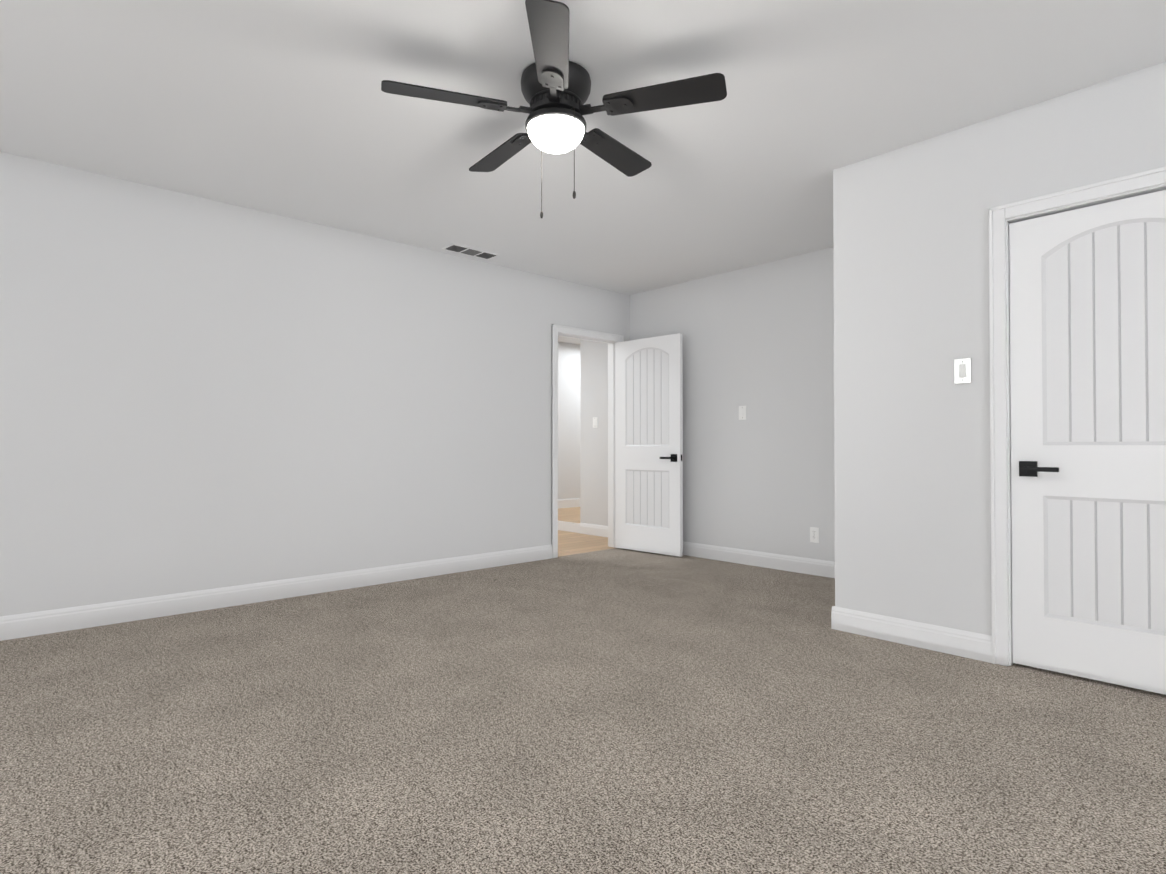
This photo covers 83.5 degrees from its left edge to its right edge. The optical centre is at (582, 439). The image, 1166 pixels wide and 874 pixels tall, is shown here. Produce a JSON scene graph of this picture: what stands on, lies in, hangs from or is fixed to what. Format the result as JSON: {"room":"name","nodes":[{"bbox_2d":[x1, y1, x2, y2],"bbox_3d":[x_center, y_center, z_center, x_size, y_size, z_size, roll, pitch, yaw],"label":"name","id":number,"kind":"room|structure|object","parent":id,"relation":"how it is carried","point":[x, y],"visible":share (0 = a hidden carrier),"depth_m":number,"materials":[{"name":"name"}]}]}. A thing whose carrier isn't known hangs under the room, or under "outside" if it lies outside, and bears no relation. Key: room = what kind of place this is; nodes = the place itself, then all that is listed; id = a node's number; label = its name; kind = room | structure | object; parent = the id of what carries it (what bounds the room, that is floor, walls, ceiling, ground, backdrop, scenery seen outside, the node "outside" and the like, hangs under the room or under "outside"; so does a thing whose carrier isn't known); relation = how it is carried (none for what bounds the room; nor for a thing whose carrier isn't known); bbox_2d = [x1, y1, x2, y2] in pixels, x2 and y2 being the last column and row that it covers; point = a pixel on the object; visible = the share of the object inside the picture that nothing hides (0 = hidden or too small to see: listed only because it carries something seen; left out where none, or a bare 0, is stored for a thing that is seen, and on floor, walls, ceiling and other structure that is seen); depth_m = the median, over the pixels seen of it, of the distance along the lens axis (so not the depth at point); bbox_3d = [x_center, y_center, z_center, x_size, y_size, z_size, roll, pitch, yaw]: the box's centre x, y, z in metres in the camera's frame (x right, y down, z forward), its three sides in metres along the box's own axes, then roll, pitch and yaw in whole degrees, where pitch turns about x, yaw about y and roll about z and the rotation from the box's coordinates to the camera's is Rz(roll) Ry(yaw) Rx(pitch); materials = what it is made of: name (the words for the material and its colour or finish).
{"room":"empty bedroom","nodes":[
{"label":"empty bedroom","id":0,"kind":"room"},
{"bbox_2d":[0,548,1165,873],"bbox_3d":[0.027,1.032,1.798,6.990,0.100,6.140,1,-1,-43],"label":"floor carpet","id":1,"kind":"object","parent":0,"point":[618,710],"visible":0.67,"depth_m":2.14,"materials":[{"name":"grey carpet"}]},
{"bbox_2d":[0,61,1165,635],"bbox_3d":[0.829,-0.207,4.379,11.640,2.440,8.840,1,-1,-43],"label":"wall","id":2,"kind":"structure","parent":0,"point":[198,393],"depth_m":3.84,"materials":[{"name":"paint"}]},
{"bbox_2d":[0,545,551,640],"bbox_3d":[-2.382,0.946,3.719,5.734,0.118,0.014,1,-1,-43],"label":"baseboard","id":3,"kind":"structure","parent":2,"relation":"attached to","point":[94,615],"depth_m":3.98,"materials":[{"name":"white paint"}]},
{"bbox_2d":[558,499,579,508],"bbox_3d":[-0.488,0.957,8.983,7.100,0.223,0.014,1,-1,-43],"label":"baseboard","id":4,"kind":"structure","parent":2,"relation":"attached to","point":[568,503],"depth_m":9.23,"materials":[{"name":"white paint"}]},
{"bbox_2d":[551,324,623,557],"bbox_3d":[0.013,0.018,6.013,0.886,2.030,0.161,1,-1,-43],"label":"door frame","id":5,"kind":"structure","parent":2,"relation":"attached to","point":[557,330],"depth_m":6.06,"materials":[{"name":"white paint"}]},
{"bbox_2d":[580,523,607,536],"bbox_3d":[0.288,0.985,6.942,0.014,0.118,0.890,1,-1,-43],"label":"baseboard","id":6,"kind":"structure","parent":2,"relation":"attached to","point":[589,529],"depth_m":7.12,"materials":[{"name":"white paint"}]},
{"bbox_2d":[593,417,596,427],"bbox_3d":[0.129,-0.184,7.130,0.012,0.114,0.070,1,-1,-43],"label":"hall light switch","id":7,"kind":"object","parent":2,"relation":"attached to","point":[594,422],"visible":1,"depth_m":7.12,"materials":[{"name":"white plastic"}]},
{"bbox_2d":[616,333,682,556],"bbox_3d":[0.586,0.050,5.936,0.754,1.936,0.143,-1,-1,44],"label":"entry door","id":8,"kind":"structure","parent":2,"relation":"in","point":[649,444],"depth_m":5.90,"materials":[{"name":"white paint"}]},
{"bbox_2d":[739,406,745,419],"bbox_3d":[1.314,-0.220,5.394,0.012,0.114,0.070,1,-1,-43],"label":"light switch","id":9,"kind":"object","parent":2,"relation":"attached to","point":[742,412],"visible":1,"depth_m":5.39,"materials":[{"name":"white plastic"}]},
{"bbox_2d":[683,541,834,577],"bbox_3d":[1.364,0.965,5.324,0.014,0.118,2.710,1,-1,-43],"label":"baseboard","id":10,"kind":"structure","parent":2,"relation":"attached to","point":[823,568],"depth_m":5.23,"materials":[{"name":"white paint"}]},
{"bbox_2d":[810,527,818,542],"bbox_3d":[1.742,0.720,4.920,0.008,0.114,0.070,1,-1,-43],"label":"outlet","id":11,"kind":"object","parent":2,"relation":"attached to","point":[814,534],"visible":1,"depth_m":4.92,"materials":[{"name":"white plastic"}]},
{"bbox_2d":[831,606,991,662],"bbox_3d":[1.578,0.940,3.183,0.014,0.118,0.737,1,-1,-43],"label":"baseboard","id":12,"kind":"structure","parent":2,"relation":"attached to","point":[966,644],"depth_m":3.15,"materials":[{"name":"white paint"}]},
{"bbox_2d":[954,358,970,383],"bbox_3d":[1.749,-0.315,3.013,0.012,0.114,0.070,1,-1,-43],"label":"light switch","id":13,"kind":"object","parent":2,"relation":"attached to","point":[962,370],"visible":1,"depth_m":3.01,"materials":[{"name":"white plastic"}]},
{"bbox_2d":[989,166,1165,665],"bbox_3d":[2.170,-0.023,2.631,0.146,2.030,0.896,1,-1,-43],"label":"door frame","id":14,"kind":"structure","parent":2,"relation":"attached to","point":[1001,218],"depth_m":2.88,"materials":[{"name":"white paint"}]},
{"bbox_2d":[1009,190,1165,694],"bbox_3d":[2.158,0.010,2.615,0.143,1.936,0.764,1,-1,-43],"label":"closet door","id":15,"kind":"structure","parent":2,"relation":"in","point":[1088,381],"depth_m":2.68,"materials":[{"name":"white paint"}]},
{"bbox_2d":[0,0,1165,344],"bbox_3d":[0.829,-1.477,4.394,11.640,0.100,8.840,1,-1,-43],"label":"ceiling","id":16,"kind":"structure","parent":0,"point":[288,108],"depth_m":2.81,"materials":[{"name":"paint"}]},
{"bbox_2d":[442,243,498,259],"bbox_3d":[-0.846,-1.415,4.940,0.410,0.009,0.160,1,-1,-43],"label":"ceiling vent","id":17,"kind":"object","parent":16,"relation":"in","point":[465,250],"visible":1,"depth_m":4.92,"materials":[{"name":"white metal"}]},
{"bbox_2d":[381,0,726,217],"bbox_3d":[-0.117,-1.184,2.651,1.289,0.527,1.272,1,-1,-43],"label":"ceiling fan","id":18,"kind":"object","parent":16,"relation":"hanging from","point":[555,86],"visible":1,"depth_m":2.51,"materials":[{"name":"black"}]},
{"label":"outside","id":19,"kind":"structure","parent":0,"visible":0},
{"bbox_2d":[558,507,612,556],"bbox_3d":[0.338,1.055,8.080,7.340,0.205,2.700,1,-1,-43],"label":"floor","id":20,"kind":"structure","parent":19,"point":[572,540],"depth_m":6.88,"materials":[{"name":"beige wood"}]}
]}

